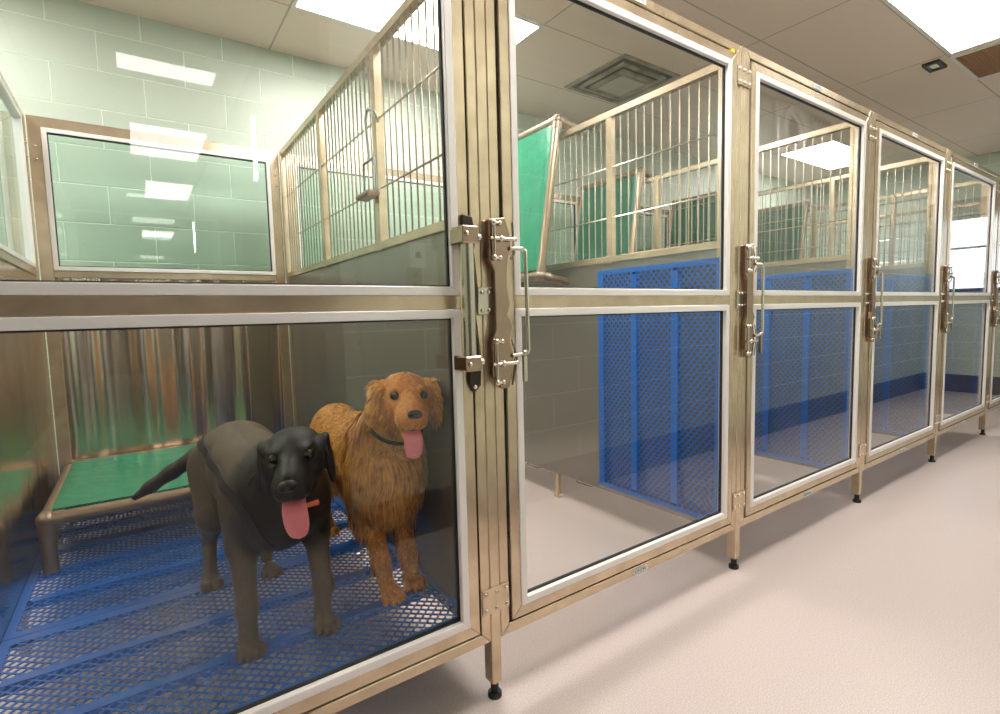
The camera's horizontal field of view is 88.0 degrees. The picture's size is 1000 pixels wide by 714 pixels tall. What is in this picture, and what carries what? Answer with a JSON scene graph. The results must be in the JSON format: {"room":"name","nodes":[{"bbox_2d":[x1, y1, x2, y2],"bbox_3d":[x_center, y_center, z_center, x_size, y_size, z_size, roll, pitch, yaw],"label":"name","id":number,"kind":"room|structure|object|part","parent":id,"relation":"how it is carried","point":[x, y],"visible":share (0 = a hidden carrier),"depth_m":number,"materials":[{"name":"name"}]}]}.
{"room":"dog kennel","nodes":[
{"label":"dog kennel","id":0,"kind":"room"},
{"bbox_2d":[0,0,815,524],"bbox_3d":[0.480,-0.720,4.795,10.220,2.800,0.100,-5,6,-35],"label":"wall","id":1,"kind":"structure","parent":0,"point":[117,205],"depth_m":3.04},
{"bbox_2d":[0,408,999,713],"bbox_3d":[4.840,1.121,-1.238,10.220,0.100,15.160,-5,6,-35],"label":"floor","id":2,"kind":"structure","parent":0,"point":[888,602],"depth_m":1.86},
{"bbox_2d":[0,72,60,677],"bbox_3d":[-1.601,-0.040,1.638,0.040,2.065,2.060,-5,6,-35],"label":"wall","id":3,"kind":"structure","parent":2,"relation":"on","point":[29,473],"depth_m":1.93,"materials":[{"name":"silver metal"}]},
{"bbox_3d":[-1.607,-0.696,1.568,0.031,0.681,1.900,-5,6,-35],"label":"glazing trim","id":4,"kind":"part","parent":3,"relation":"part of","materials":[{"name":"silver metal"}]},
{"bbox_3d":[-1.586,0.914,1.723,0.028,0.150,0.028,-5,6,-35],"label":"leg","id":5,"kind":"part","parent":3,"relation":"part of","materials":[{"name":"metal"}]},
{"bbox_2d":[57,486,193,546],"bbox_3d":[-1.505,0.717,2.581,1.120,0.030,0.595,-5,6,-35],"label":"floor grate","id":6,"kind":"object","parent":3,"relation":"attached to","point":[157,514],"visible":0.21,"depth_m":2.30,"materials":[{"name":"blue plastic"}]},
{"bbox_2d":[35,443,196,574],"bbox_3d":[-1.603,0.614,2.359,0.662,0.221,0.912,-5,6,-35],"label":"cot","id":7,"kind":"object","parent":6,"relation":"on","point":[80,482],"visible":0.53,"depth_m":2.07,"materials":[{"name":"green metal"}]},
{"bbox_3d":[-1.603,0.687,1.843,0.048,0.160,0.048,-5,6,-35],"label":"leg","id":8,"kind":"part","parent":7,"relation":"part of","materials":[{"name":"gold metal"}]},
{"bbox_3d":[-1.850,0.555,2.181,0.047,0.046,0.850,-5,6,-35],"label":"rail","id":9,"kind":"part","parent":7,"relation":"part of","materials":[{"name":"gold metal"}]},
{"bbox_3d":[-1.361,0.557,2.005,0.600,0.046,0.047,-5,6,-35],"label":"rail","id":10,"kind":"part","parent":7,"relation":"part of","materials":[{"name":"gold metal"}]},
{"bbox_3d":[-1.849,0.512,2.700,0.600,0.046,0.047,-5,6,-35],"label":"rail","id":11,"kind":"part","parent":7,"relation":"part of","materials":[{"name":"gold metal"}]},
{"bbox_2d":[2,495,363,641],"bbox_3d":[-1.134,0.751,2.052,1.120,0.030,0.700,-5,6,-35],"label":"floor grate","id":12,"kind":"object","parent":3,"relation":"attached to","point":[24,605],"visible":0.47,"depth_m":1.84,"materials":[{"name":"blue plastic"}]},
{"bbox_2d":[25,114,293,542],"bbox_3d":[-1.735,-0.136,2.815,1.105,2.070,0.040,-5,6,-35],"label":"panel","id":13,"kind":"object","parent":2,"relation":"on","point":[115,392],"visible":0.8,"depth_m":2.75,"materials":[{"name":"silver metal"}]},
{"bbox_3d":[-1.751,-0.784,2.761,1.005,0.668,0.034,-5,6,-35],"label":"glazing trim","id":14,"kind":"part","parent":13,"relation":"part of","materials":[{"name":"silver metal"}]},
{"bbox_2d":[286,153,442,268],"bbox_3d":[-0.768,-0.215,3.490,1.180,2.070,0.040,-5,6,-35],"label":"panel","id":15,"kind":"object","parent":2,"relation":"on","point":[420,175],"visible":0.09,"depth_m":3.17,"materials":[{"name":"silver metal"}]},
{"bbox_2d":[279,0,456,613],"bbox_3d":[-0.686,-0.119,2.277,0.084,2.072,2.059,-5,6,-35],"label":"wall","id":16,"kind":"structure","parent":2,"relation":"on","point":[331,363],"depth_m":1.91,"materials":[{"name":"silver metal"}]},
{"bbox_2d":[0,540,456,713],"bbox_3d":[-0.730,0.788,1.478,1.120,0.030,0.700,-5,6,-35],"label":"floor grate","id":17,"kind":"object","parent":16,"relation":"attached to","point":[119,701],"visible":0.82,"depth_m":1.41,"materials":[{"name":"blue plastic"}]},
{"bbox_2d":[132,420,341,663],"bbox_3d":[-0.756,0.465,1.617,0.964,0.593,0.403,2,6,39],"label":"dog","id":18,"kind":"object","parent":17,"relation":"on","point":[266,492],"visible":1,"depth_m":1.38},
{"bbox_2d":[309,372,443,606],"bbox_3d":[-0.520,0.382,1.875,0.263,0.706,1.088,-5,6,-35],"label":"dog","id":19,"kind":"object","parent":17,"relation":"on","point":[381,467],"visible":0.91,"depth_m":1.58},
{"bbox_3d":[-0.670,-0.195,2.284,0.033,1.922,2.059,-5,6,-35],"label":"partition frame","id":20,"kind":"part","parent":16,"relation":"part of","materials":[{"name":"silver metal"}]},
{"bbox_2d":[355,107,379,201],"bbox_3d":[-0.480,-0.738,1.880,0.067,0.320,0.124,-5,6,-35],"label":"wire hook","id":21,"kind":"object","parent":16,"relation":"hanging from","point":[367,195],"visible":1,"depth_m":1.87,"materials":[{"name":"grey metal"}]},
{"bbox_3d":[-0.465,-0.804,1.866,0.079,0.186,0.025,2,6,33],"label":"hook rod","id":22,"kind":"part","parent":21,"relation":"part of","materials":[{"name":"silver metal"}]},
{"bbox_3d":[-0.656,0.176,2.308,0.014,1.194,2.004,-5,6,-35],"label":"solid panel","id":23,"kind":"part","parent":16,"relation":"part of","materials":[{"name":"grey"}]},
{"bbox_2d":[473,0,508,699],"bbox_3d":[-0.050,-0.074,1.413,0.089,2.092,0.086,-5,6,-35],"label":"post","id":24,"kind":"object","parent":2,"relation":"on","point":[496,598],"visible":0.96,"depth_m":1.40,"materials":[{"name":"silver metal"}]},
{"bbox_2d":[0,0,490,713],"bbox_3d":[-0.520,-0.117,1.014,1.186,1.917,0.103,-5,6,-35],"label":"gate","id":25,"kind":"object","parent":24,"relation":"attached to","point":[26,306],"visible":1,"depth_m":1.27,"materials":[{"name":"silver metal"}]},
{"bbox_3d":[-0.549,-0.562,1.002,1.046,0.882,0.031,-5,6,-35],"label":"glazing trim","id":26,"kind":"part","parent":25,"relation":"part of","materials":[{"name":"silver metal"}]},
{"bbox_3d":[-0.526,0.340,1.076,1.046,0.857,0.031,-5,6,-35],"label":"glazing trim","id":27,"kind":"part","parent":25,"relation":"part of","materials":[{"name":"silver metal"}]},
{"bbox_3d":[-0.542,-0.119,1.044,1.186,1.917,0.030,-5,6,-35],"label":"frame","id":28,"kind":"part","parent":25,"relation":"part of","materials":[{"name":"silver metal"}]},
{"bbox_3d":[-0.078,-0.145,1.291,0.033,0.325,0.033,-5,6,-35],"label":"pull handle","id":29,"kind":"part","parent":25,"relation":"part of","materials":[{"name":"silver metal"}]},
{"bbox_3d":[-0.075,-0.135,1.339,0.042,0.456,0.011,-5,6,-35],"label":"latch plate","id":30,"kind":"part","parent":25,"relation":"part of","materials":[{"name":"grey metal"}]},
{"bbox_3d":[-0.033,-0.149,1.377,0.065,0.072,0.004,-5,6,-35],"label":"joining plate","id":31,"kind":"part","parent":24,"relation":"part of","materials":[{"name":"silver metal"}]},
{"bbox_3d":[-0.011,0.675,1.445,0.089,0.072,0.004,-5,6,-35],"label":"joining plate","id":32,"kind":"part","parent":24,"relation":"part of","materials":[{"name":"silver metal"}]},
{"bbox_2d":[553,193,579,250],"bbox_3d":[0.231,-0.298,4.187,1.180,2.070,0.040,-5,6,-35],"label":"panel","id":33,"kind":"object","parent":2,"relation":"on","point":[562,197],"visible":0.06,"depth_m":4.39,"materials":[{"name":"silver metal"}]},
{"bbox_3d":[0.215,-0.946,4.133,1.080,0.668,0.034,-5,6,-35],"label":"glazing trim","id":34,"kind":"part","parent":33,"relation":"part of","materials":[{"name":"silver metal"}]},
{"bbox_3d":[0.227,-0.372,4.184,1.180,1.920,0.032,-5,6,-35],"label":"panel frame","id":35,"kind":"part","parent":33,"relation":"part of","materials":[{"name":"silver metal"}]},
{"bbox_2d":[521,64,721,520],"bbox_3d":[0.313,-0.201,2.974,0.084,2.072,2.059,-5,6,-35],"label":"wall","id":36,"kind":"structure","parent":2,"relation":"on","point":[561,390],"depth_m":2.65,"materials":[{"name":"silver metal"}]},
{"bbox_2d":[518,114,585,285],"bbox_3d":[0.160,-0.870,3.092,0.362,0.924,0.662,-5,6,-35],"label":"cot","id":37,"kind":"object","parent":36,"relation":"attached to","point":[538,146],"visible":0.44,"depth_m":2.84,"materials":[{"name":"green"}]},
{"bbox_3d":[0.047,-0.454,3.039,0.046,0.047,0.600,7,-1,-35],"label":"rail","id":38,"kind":"part","parent":37,"relation":"part of","materials":[{"name":"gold metal"}]},
{"bbox_3d":[0.140,-1.299,3.050,0.046,0.047,0.600,7,-1,-35],"label":"rail","id":39,"kind":"part","parent":37,"relation":"part of","materials":[{"name":"gold metal"}]},
{"bbox_3d":[0.266,-0.861,2.800,0.046,0.850,0.047,7,-1,-35],"label":"rail","id":40,"kind":"part","parent":37,"relation":"part of","materials":[{"name":"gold metal"}]},
{"bbox_3d":[0.309,-0.428,2.858,0.160,0.048,0.048,7,-1,-35],"label":"leg","id":41,"kind":"part","parent":37,"relation":"part of","materials":[{"name":"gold metal"}]},
{"bbox_3d":[0.402,-1.272,2.869,0.160,0.048,0.048,7,-1,-35],"label":"leg","id":42,"kind":"part","parent":37,"relation":"part of","materials":[{"name":"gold metal"}]},
{"bbox_3d":[0.349,0.762,3.073,0.040,0.135,0.040,-5,6,-35],"label":"leg","id":43,"kind":"part","parent":36,"relation":"part of","materials":[{"name":"silver metal"}]},
{"bbox_3d":[0.342,0.094,3.004,0.014,1.194,2.004,-5,6,-35],"label":"solid panel","id":44,"kind":"part","parent":36,"relation":"part of","materials":[{"name":"grey"}]},
{"bbox_3d":[0.329,-0.277,2.980,0.033,1.922,2.059,-5,6,-35],"label":"partition frame","id":45,"kind":"part","parent":36,"relation":"part of","materials":[{"name":"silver metal"}]},
{"bbox_2d":[597,257,719,518],"bbox_3d":[0.725,0.136,2.422,0.030,1.120,0.700,-5,6,-35],"label":"floor grate","id":46,"kind":"object","parent":36,"relation":"attached to","point":[635,414],"visible":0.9,"depth_m":2.37,"materials":[{"name":"blue plastic"}]},
{"bbox_2d":[640,206,668,247],"bbox_3d":[1.229,-0.380,4.883,1.180,2.070,0.040,-5,6,-35],"label":"panel","id":47,"kind":"object","parent":2,"relation":"on","point":[641,207],"visible":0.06,"depth_m":5.09,"materials":[{"name":"silver metal"}]},
{"bbox_2d":[726,46,750,569],"bbox_3d":[0.948,-0.156,2.109,0.089,2.092,0.086,-5,6,-35],"label":"post","id":48,"kind":"object","parent":2,"relation":"on","point":[743,73],"visible":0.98,"depth_m":2.08,"materials":[{"name":"silver metal"}]},
{"bbox_2d":[484,0,740,636],"bbox_3d":[0.459,-0.199,1.717,1.209,1.917,0.070,-5,6,-35],"label":"gate","id":49,"kind":"object","parent":48,"relation":"attached to","point":[512,302],"visible":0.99,"depth_m":1.56,"materials":[{"name":"silver metal"}]},
{"bbox_3d":[-0.008,-0.305,1.352,0.035,0.107,0.016,-5,6,-35],"label":"hinge rod","id":50,"kind":"part","parent":49,"relation":"part of","materials":[{"name":"silver metal"}]},
{"bbox_3d":[0.000,-0.142,1.386,0.072,0.454,0.018,-5,6,-35],"label":"latch plate","id":51,"kind":"part","parent":49,"relation":"part of","materials":[{"name":"beige metal"}]},
{"bbox_3d":[0.000,0.014,1.378,0.035,0.126,0.016,-5,6,-35],"label":"hinge rod","id":52,"kind":"part","parent":49,"relation":"part of","materials":[{"name":"silver metal"}]},
{"bbox_3d":[0.055,-0.149,1.407,0.059,0.298,0.012,-4,5,-28],"label":"pull handle","id":53,"kind":"part","parent":49,"relation":"part of","materials":[{"name":"silver metal"}]},
{"bbox_3d":[0.449,-0.645,1.698,1.046,0.882,0.031,-5,6,-35],"label":"glazing trim","id":54,"kind":"part","parent":49,"relation":"part of","materials":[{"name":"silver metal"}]},
{"bbox_3d":[0.472,0.257,1.772,1.046,0.857,0.031,-5,6,-35],"label":"glazing trim","id":55,"kind":"part","parent":49,"relation":"part of","materials":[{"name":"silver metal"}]},
{"bbox_3d":[0.488,0.740,1.803,0.070,0.018,0.003,-5,6,-35],"label":"maker plate","id":56,"kind":"part","parent":49,"relation":"part of","materials":[{"name":"white metal"}]},
{"bbox_3d":[0.441,-1.140,1.648,0.070,0.018,0.003,-5,6,-35],"label":"maker plate","id":57,"kind":"part","parent":49,"relation":"part of","materials":[{"name":"white"}]},
{"bbox_3d":[0.987,0.593,2.142,0.089,0.072,0.004,-5,6,-35],"label":"joining plate","id":58,"kind":"part","parent":48,"relation":"part of","materials":[{"name":"silver metal"}]},
{"bbox_3d":[0.966,-0.231,2.073,0.065,0.072,0.004,-5,6,-35],"label":"joining plate","id":59,"kind":"part","parent":48,"relation":"part of","materials":[{"name":"silver metal"}]},
{"bbox_3d":[0.945,-1.085,2.004,0.089,0.072,0.004,-5,6,-35],"label":"joining plate","id":60,"kind":"part","parent":48,"relation":"part of","materials":[{"name":"silver metal"}]},
{"bbox_2d":[635,122,854,468],"bbox_3d":[1.311,-0.283,3.670,0.084,2.072,2.059,-5,6,-35],"label":"wall","id":61,"kind":"structure","parent":2,"relation":"on","point":[838,262],"depth_m":3.05,"materials":[{"name":"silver metal"}]},
{"bbox_2d":[573,167,656,260],"bbox_3d":[0.900,-0.976,4.156,0.362,0.924,0.662,-5,6,-35],"label":"cot","id":62,"kind":"object","parent":61,"relation":"attached to","point":[640,171],"visible":0.5,"depth_m":4.06,"materials":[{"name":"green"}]},
{"bbox_3d":[0.661,-0.998,4.354,0.046,0.850,0.047,7,-1,-35],"label":"rail","id":63,"kind":"part","parent":62,"relation":"part of","materials":[{"name":"gold metal"}]},
{"bbox_3d":[0.880,-1.405,4.114,0.046,0.047,0.600,7,-1,-35],"label":"rail","id":64,"kind":"part","parent":62,"relation":"part of","materials":[{"name":"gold metal"}]},
{"bbox_3d":[1.006,-0.967,3.864,0.046,0.850,0.047,7,-1,-35],"label":"rail","id":65,"kind":"part","parent":62,"relation":"part of","materials":[{"name":"gold metal"}]},
{"bbox_3d":[1.142,-1.379,3.933,0.160,0.048,0.048,7,-1,-35],"label":"leg","id":66,"kind":"part","parent":62,"relation":"part of","materials":[{"name":"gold metal"}]},
{"bbox_3d":[1.341,0.012,3.701,0.014,1.194,2.004,-5,6,-35],"label":"solid panel","id":67,"kind":"part","parent":61,"relation":"part of","materials":[{"name":"blue"}]},
{"bbox_2d":[754,269,853,467],"bbox_3d":[1.724,0.064,3.119,0.030,1.120,0.700,-5,6,-35],"label":"floor grate","id":68,"kind":"object","parent":61,"relation":"attached to","point":[806,320],"visible":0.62,"depth_m":3.02,"materials":[{"name":"blue plastic"}]},
{"bbox_2d":[758,157,932,436],"bbox_3d":[2.309,-0.365,4.366,0.084,2.072,2.059,-5,6,-35],"label":"wall","id":69,"kind":"structure","parent":2,"relation":"on","point":[917,268],"depth_m":3.68,"materials":[{"name":"silver metal"}]},
{"bbox_2d":[668,191,716,247],"bbox_3d":[1.898,-1.058,4.852,0.362,0.924,0.662,-5,6,-35],"label":"cot","id":70,"kind":"object","parent":69,"relation":"attached to","point":[712,198],"visible":0.2,"depth_m":4.83,"materials":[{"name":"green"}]},
{"bbox_3d":[1.660,-1.081,5.050,0.046,0.850,0.047,7,-1,-35],"label":"rail","id":71,"kind":"part","parent":70,"relation":"part of","materials":[{"name":"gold metal"}]},
{"bbox_3d":[1.879,-1.487,4.811,0.046,0.047,0.600,7,-1,-35],"label":"rail","id":72,"kind":"part","parent":70,"relation":"part of","materials":[{"name":"gold metal"}]},
{"bbox_3d":[2.339,-0.071,4.397,0.014,1.194,2.004,-5,6,-35],"label":"solid panel","id":73,"kind":"part","parent":69,"relation":"part of","materials":[{"name":"blue"}]},
{"bbox_2d":[872,274,932,434],"bbox_3d":[2.722,-0.018,3.815,0.030,1.120,0.700,-5,6,-35],"label":"floor grate","id":74,"kind":"object","parent":69,"relation":"attached to","point":[926,320],"visible":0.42,"depth_m":3.64,"materials":[{"name":"blue plastic"}]},
{"bbox_2d":[850,111,876,502],"bbox_3d":[1.946,-0.238,2.805,0.089,2.092,0.086,-5,6,-35],"label":"post","id":75,"kind":"object","parent":2,"relation":"on","point":[856,479],"visible":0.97,"depth_m":2.78,"materials":[{"name":"silver metal"}]},
{"bbox_2d":[740,49,870,526],"bbox_3d":[1.457,-0.282,2.413,1.209,1.917,0.070,-5,6,-35],"label":"gate","id":76,"kind":"object","parent":75,"relation":"attached to","point":[764,72],"visible":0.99,"depth_m":2.28,"materials":[{"name":"silver metal"}]},
{"bbox_3d":[0.998,-0.224,2.082,0.072,0.454,0.018,-5,6,-35],"label":"latch plate","id":77,"kind":"part","parent":76,"relation":"part of","materials":[{"name":"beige metal"}]},
{"bbox_3d":[0.999,-0.069,2.075,0.035,0.126,0.016,-5,6,-35],"label":"hinge rod","id":78,"kind":"part","parent":76,"relation":"part of","materials":[{"name":"silver metal"}]},
{"bbox_3d":[0.991,-0.387,2.049,0.035,0.107,0.016,-5,6,-35],"label":"hinge rod","id":79,"kind":"part","parent":76,"relation":"part of","materials":[{"name":"silver metal"}]},
{"bbox_3d":[1.053,-0.231,2.103,0.059,0.298,0.012,-4,5,-28],"label":"pull handle","id":80,"kind":"part","parent":76,"relation":"part of","materials":[{"name":"silver metal"}]},
{"bbox_3d":[1.470,0.175,2.469,1.046,0.857,0.031,-5,6,-35],"label":"glazing trim","id":81,"kind":"part","parent":76,"relation":"part of","materials":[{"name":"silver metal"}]},
{"bbox_3d":[1.448,-0.727,2.395,1.046,0.882,0.031,-5,6,-35],"label":"glazing trim","id":82,"kind":"part","parent":76,"relation":"part of","materials":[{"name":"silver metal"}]},
{"bbox_3d":[1.439,-1.222,2.345,0.070,0.018,0.003,-5,6,-35],"label":"maker plate","id":83,"kind":"part","parent":76,"relation":"part of","materials":[{"name":"white metal"}]},
{"bbox_3d":[1.985,0.511,2.838,0.089,0.072,0.004,-5,6,-35],"label":"joining plate","id":84,"kind":"part","parent":75,"relation":"part of","materials":[{"name":"silver metal"}]},
{"bbox_3d":[1.964,-0.313,2.770,0.065,0.072,0.004,-5,6,-35],"label":"joining plate","id":85,"kind":"part","parent":75,"relation":"part of","materials":[{"name":"silver metal"}]},
{"bbox_3d":[1.943,-1.167,2.700,0.089,0.072,0.004,-5,6,-35],"label":"joining plate","id":86,"kind":"part","parent":75,"relation":"part of","materials":[{"name":"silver metal"}]},
{"bbox_2d":[806,180,984,413],"bbox_3d":[3.308,-0.448,5.063,0.084,2.072,2.059,-5,6,-35],"label":"wall","id":87,"kind":"structure","parent":2,"relation":"on","point":[962,273],"depth_m":4.35,"materials":[{"name":"silver metal"}]},
{"bbox_2d":[757,200,816,262],"bbox_3d":[2.931,-1.137,5.499,0.362,0.924,0.662,-5,6,-35],"label":"cot","id":88,"kind":"object","parent":87,"relation":"attached to","point":[781,240],"visible":0.26,"depth_m":5.36,"materials":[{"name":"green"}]},
{"bbox_3d":[2.912,-1.566,5.458,0.046,0.047,0.600,7,-1,-35],"label":"rail","id":89,"kind":"part","parent":88,"relation":"part of","materials":[{"name":"gold metal"}]},
{"bbox_3d":[3.037,-1.128,5.207,0.046,0.850,0.047,7,-1,-35],"label":"rail","id":90,"kind":"part","parent":88,"relation":"part of","materials":[{"name":"gold metal"}]},
{"bbox_3d":[3.337,-0.153,5.093,0.014,1.194,2.004,-5,6,-35],"label":"solid panel","id":91,"kind":"part","parent":87,"relation":"part of","materials":[{"name":"grey"}]},
{"bbox_2d":[943,278,983,412],"bbox_3d":[3.721,-0.101,4.512,0.030,1.120,0.700,-5,6,-35],"label":"floor grate","id":92,"kind":"object","parent":87,"relation":"attached to","point":[980,287],"visible":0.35,"depth_m":4.29,"materials":[{"name":"blue plastic"}]},
{"bbox_2d":[804,202,999,397],"bbox_3d":[4.306,-0.530,5.759,0.084,2.072,2.059,-5,6,-35],"label":"wall","id":93,"kind":"structure","parent":2,"relation":"on","point":[996,365],"depth_m":5.20,"materials":[{"name":"silver metal"}]},
{"bbox_3d":[4.322,-0.606,5.765,0.033,1.922,2.059,-5,6,-35],"label":"partition frame","id":94,"kind":"part","parent":93,"relation":"part of","materials":[{"name":"silver metal"}]},
{"bbox_3d":[4.336,-0.235,5.790,0.014,1.194,2.004,-5,6,-35],"label":"solid panel","id":95,"kind":"part","parent":93,"relation":"part of","materials":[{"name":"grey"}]},
{"bbox_2d":[926,149,951,462],"bbox_3d":[2.945,-0.321,3.502,0.089,2.092,0.086,-5,6,-35],"label":"post","id":96,"kind":"object","parent":2,"relation":"on","point":[931,444],"visible":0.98,"depth_m":3.47,"materials":[{"name":"silver metal"}]},
{"bbox_2d":[862,112,947,470],"bbox_3d":[2.456,-0.364,3.110,1.209,1.917,0.070,-5,6,-35],"label":"gate","id":97,"kind":"object","parent":96,"relation":"attached to","point":[887,129],"visible":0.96,"depth_m":3.02,"materials":[{"name":"silver metal"}]},
{"bbox_3d":[1.997,-0.306,2.779,0.072,0.454,0.018,-5,6,-35],"label":"latch plate","id":98,"kind":"part","parent":97,"relation":"part of","materials":[{"name":"beige metal"}]},
{"bbox_3d":[1.997,-0.151,2.771,0.035,0.126,0.016,-5,6,-35],"label":"hinge rod","id":99,"kind":"part","parent":97,"relation":"part of","materials":[{"name":"silver metal"}]},
{"bbox_3d":[1.989,-0.469,2.745,0.035,0.107,0.016,-5,6,-35],"label":"hinge rod","id":100,"kind":"part","parent":97,"relation":"part of","materials":[{"name":"silver metal"}]},
{"bbox_3d":[2.051,-0.313,2.799,0.059,0.298,0.012,-4,5,-28],"label":"pull handle","id":101,"kind":"part","parent":97,"relation":"part of","materials":[{"name":"silver metal"}]},
{"bbox_3d":[2.469,0.093,3.165,1.046,0.857,0.031,-5,6,-35],"label":"glazing trim","id":102,"kind":"part","parent":97,"relation":"part of","materials":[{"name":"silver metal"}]},
{"bbox_3d":[2.446,-0.809,3.091,1.046,0.882,0.031,-5,6,-35],"label":"glazing trim","id":103,"kind":"part","parent":97,"relation":"part of","materials":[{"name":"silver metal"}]},
{"bbox_3d":[2.984,0.429,3.534,0.089,0.072,0.004,-5,6,-35],"label":"joining plate","id":104,"kind":"part","parent":96,"relation":"part of","materials":[{"name":"silver metal"}]},
{"bbox_3d":[2.942,-1.249,3.397,0.089,0.072,0.004,-5,6,-35],"label":"joining plate","id":105,"kind":"part","parent":96,"relation":"part of","materials":[{"name":"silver metal"}]},
{"bbox_2d":[978,174,999,434],"bbox_3d":[3.943,-0.403,4.198,0.089,2.092,0.086,-5,6,-35],"label":"post","id":106,"kind":"object","parent":2,"relation":"on","point":[982,419],"visible":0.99,"depth_m":4.17,"materials":[{"name":"silver metal"}]},
{"bbox_2d":[937,150,997,435],"bbox_3d":[3.454,-0.446,3.806,1.209,1.917,0.070,-5,6,-35],"label":"gate","id":107,"kind":"object","parent":106,"relation":"attached to","point":[961,164],"visible":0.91,"depth_m":3.76,"materials":[{"name":"silver metal"}]},
{"bbox_3d":[2.995,-0.389,3.475,0.072,0.454,0.018,-5,6,-35],"label":"latch plate","id":108,"kind":"part","parent":107,"relation":"part of","materials":[{"name":"beige metal"}]},
{"bbox_3d":[2.995,-0.233,3.467,0.035,0.126,0.016,-5,6,-35],"label":"hinge rod","id":109,"kind":"part","parent":107,"relation":"part of","materials":[{"name":"silver metal"}]},
{"bbox_3d":[3.050,-0.395,3.496,0.059,0.298,0.012,-4,5,-28],"label":"pull handle","id":110,"kind":"part","parent":107,"relation":"part of","materials":[{"name":"silver metal"}]},
{"bbox_3d":[3.467,0.011,3.861,1.046,0.857,0.031,-5,6,-35],"label":"glazing trim","id":111,"kind":"part","parent":107,"relation":"part of","materials":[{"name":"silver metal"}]},
{"bbox_3d":[3.445,-0.891,3.787,1.046,0.882,0.031,-5,6,-35],"label":"glazing trim","id":112,"kind":"part","parent":107,"relation":"part of","materials":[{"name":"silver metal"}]},
{"bbox_2d":[987,175,999,412],"bbox_3d":[4.452,-0.528,4.503,1.209,1.917,0.070,-5,6,-35],"label":"gate","id":113,"kind":"object","parent":106,"relation":"attached to","point":[994,403],"visible":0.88,"depth_m":4.18,"materials":[{"name":"silver metal"}]},
{"bbox_3d":[4.465,-0.071,4.558,1.046,0.857,0.031,-5,6,-35],"label":"glazing trim","id":114,"kind":"part","parent":113,"relation":"part of","materials":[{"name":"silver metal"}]},
{"bbox_3d":[3.993,-0.471,4.171,0.072,0.454,0.018,-5,6,-35],"label":"latch plate","id":115,"kind":"part","parent":113,"relation":"part of","materials":[{"name":"silver metal"}]},
{"bbox_3d":[4.443,-0.974,4.484,1.046,0.882,0.031,-5,6,-35],"label":"glazing trim","id":116,"kind":"part","parent":113,"relation":"part of","materials":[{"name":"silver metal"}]},
{"bbox_2d":[76,0,999,187],"bbox_3d":[4.768,-1.768,-1.476,10.220,0.100,15.160,-5,6,-35],"label":"ceiling","id":117,"kind":"structure","parent":0,"point":[863,52],"depth_m":3.54,"materials":[{"name":"tile"}]},
{"bbox_2d":[291,0,403,32],"bbox_3d":[-0.833,-1.923,2.811,0.498,0.012,0.387,-5,6,-35],"label":"recessed light","id":118,"kind":"object","parent":117,"relation":"in","point":[374,16],"depth_m":2.88,"materials":[{"name":"white plastic"}]},
{"bbox_2d":[394,0,438,51],"bbox_3d":[-0.393,-1.955,3.060,0.318,0.012,0.482,-5,6,-35],"label":"ceiling light","id":119,"kind":"object","parent":117,"relation":"in","point":[429,2],"depth_m":3.08,"materials":[{"name":"white plastic"}]},
{"bbox_2d":[515,13,543,46],"bbox_3d":[0.098,-1.972,3.122,0.226,0.012,0.290,-5,6,-35],"label":"recessed light","id":120,"kind":"object","parent":117,"relation":"in","point":[525,27],"depth_m":3.10,"materials":[{"name":"white plastic"}]},
{"bbox_2d":[564,53,680,103],"bbox_3d":[0.905,-2.038,3.864,0.600,0.042,0.600,-5,6,-35],"label":"ceiling vent","id":121,"kind":"object","parent":117,"relation":"in","point":[625,77],"visible":1,"depth_m":3.79,"materials":[{"name":"metal"}]},
{"bbox_3d":[0.905,-2.023,3.866,0.240,0.012,0.240,-5,6,-35],"label":"plate","id":122,"kind":"part","parent":121,"relation":"part of","materials":[{"name":"beige metal"}]},
{"bbox_2d":[780,139,882,169],"bbox_3d":[3.794,-2.295,5.921,1.260,0.012,0.580,-5,6,-35],"label":"recessed light","id":123,"kind":"object","parent":117,"relation":"in","point":[835,143],"visible":0.61,"depth_m":5.84,"materials":[{"name":"white plastic"}]},
{"bbox_2d":[782,141,849,168],"bbox_3d":[3.793,-2.295,5.921,1.216,0.005,0.536,-5,6,-35],"label":"diffuser","id":124,"kind":"object","parent":123,"relation":"attached to","point":[827,144],"depth_m":5.85,"materials":[{"name":"white plastic"}]},
{"bbox_2d":[922,59,946,72],"bbox_3d":[3.128,-2.094,3.728,0.170,0.020,0.100,-5,6,-35],"label":"ceiling sensor","id":125,"kind":"object","parent":117,"relation":"attached to","point":[938,64],"visible":1,"depth_m":3.71,"materials":[{"name":"grey plastic"}]},
{"bbox_2d":[881,0,999,54],"bbox_3d":[2.744,-2.025,2.955,1.280,0.012,0.610,-5,6,-35],"label":"recessed light","id":126,"kind":"object","parent":117,"relation":"in","point":[954,26],"visible":1,"depth_m":3.13,"materials":[{"name":"white plastic"}]},
{"bbox_2d":[950,41,999,79],"bbox_3d":[3.576,-2.094,3.541,0.620,0.012,0.620,-5,6,-35],"label":"ceiling vent","id":127,"kind":"object","parent":117,"relation":"in","point":[984,61],"visible":1,"depth_m":3.66,"materials":[{"name":"brown plastic"}]},
{"bbox_2d":[815,151,999,270],"bbox_3d":[5.686,-0.965,6.186,0.120,2.800,3.580,-5,6,-35],"label":"wall","id":128,"kind":"structure","parent":0,"point":[991,161],"depth_m":6.56,"materials":[{"name":"white paint"}]}
]}

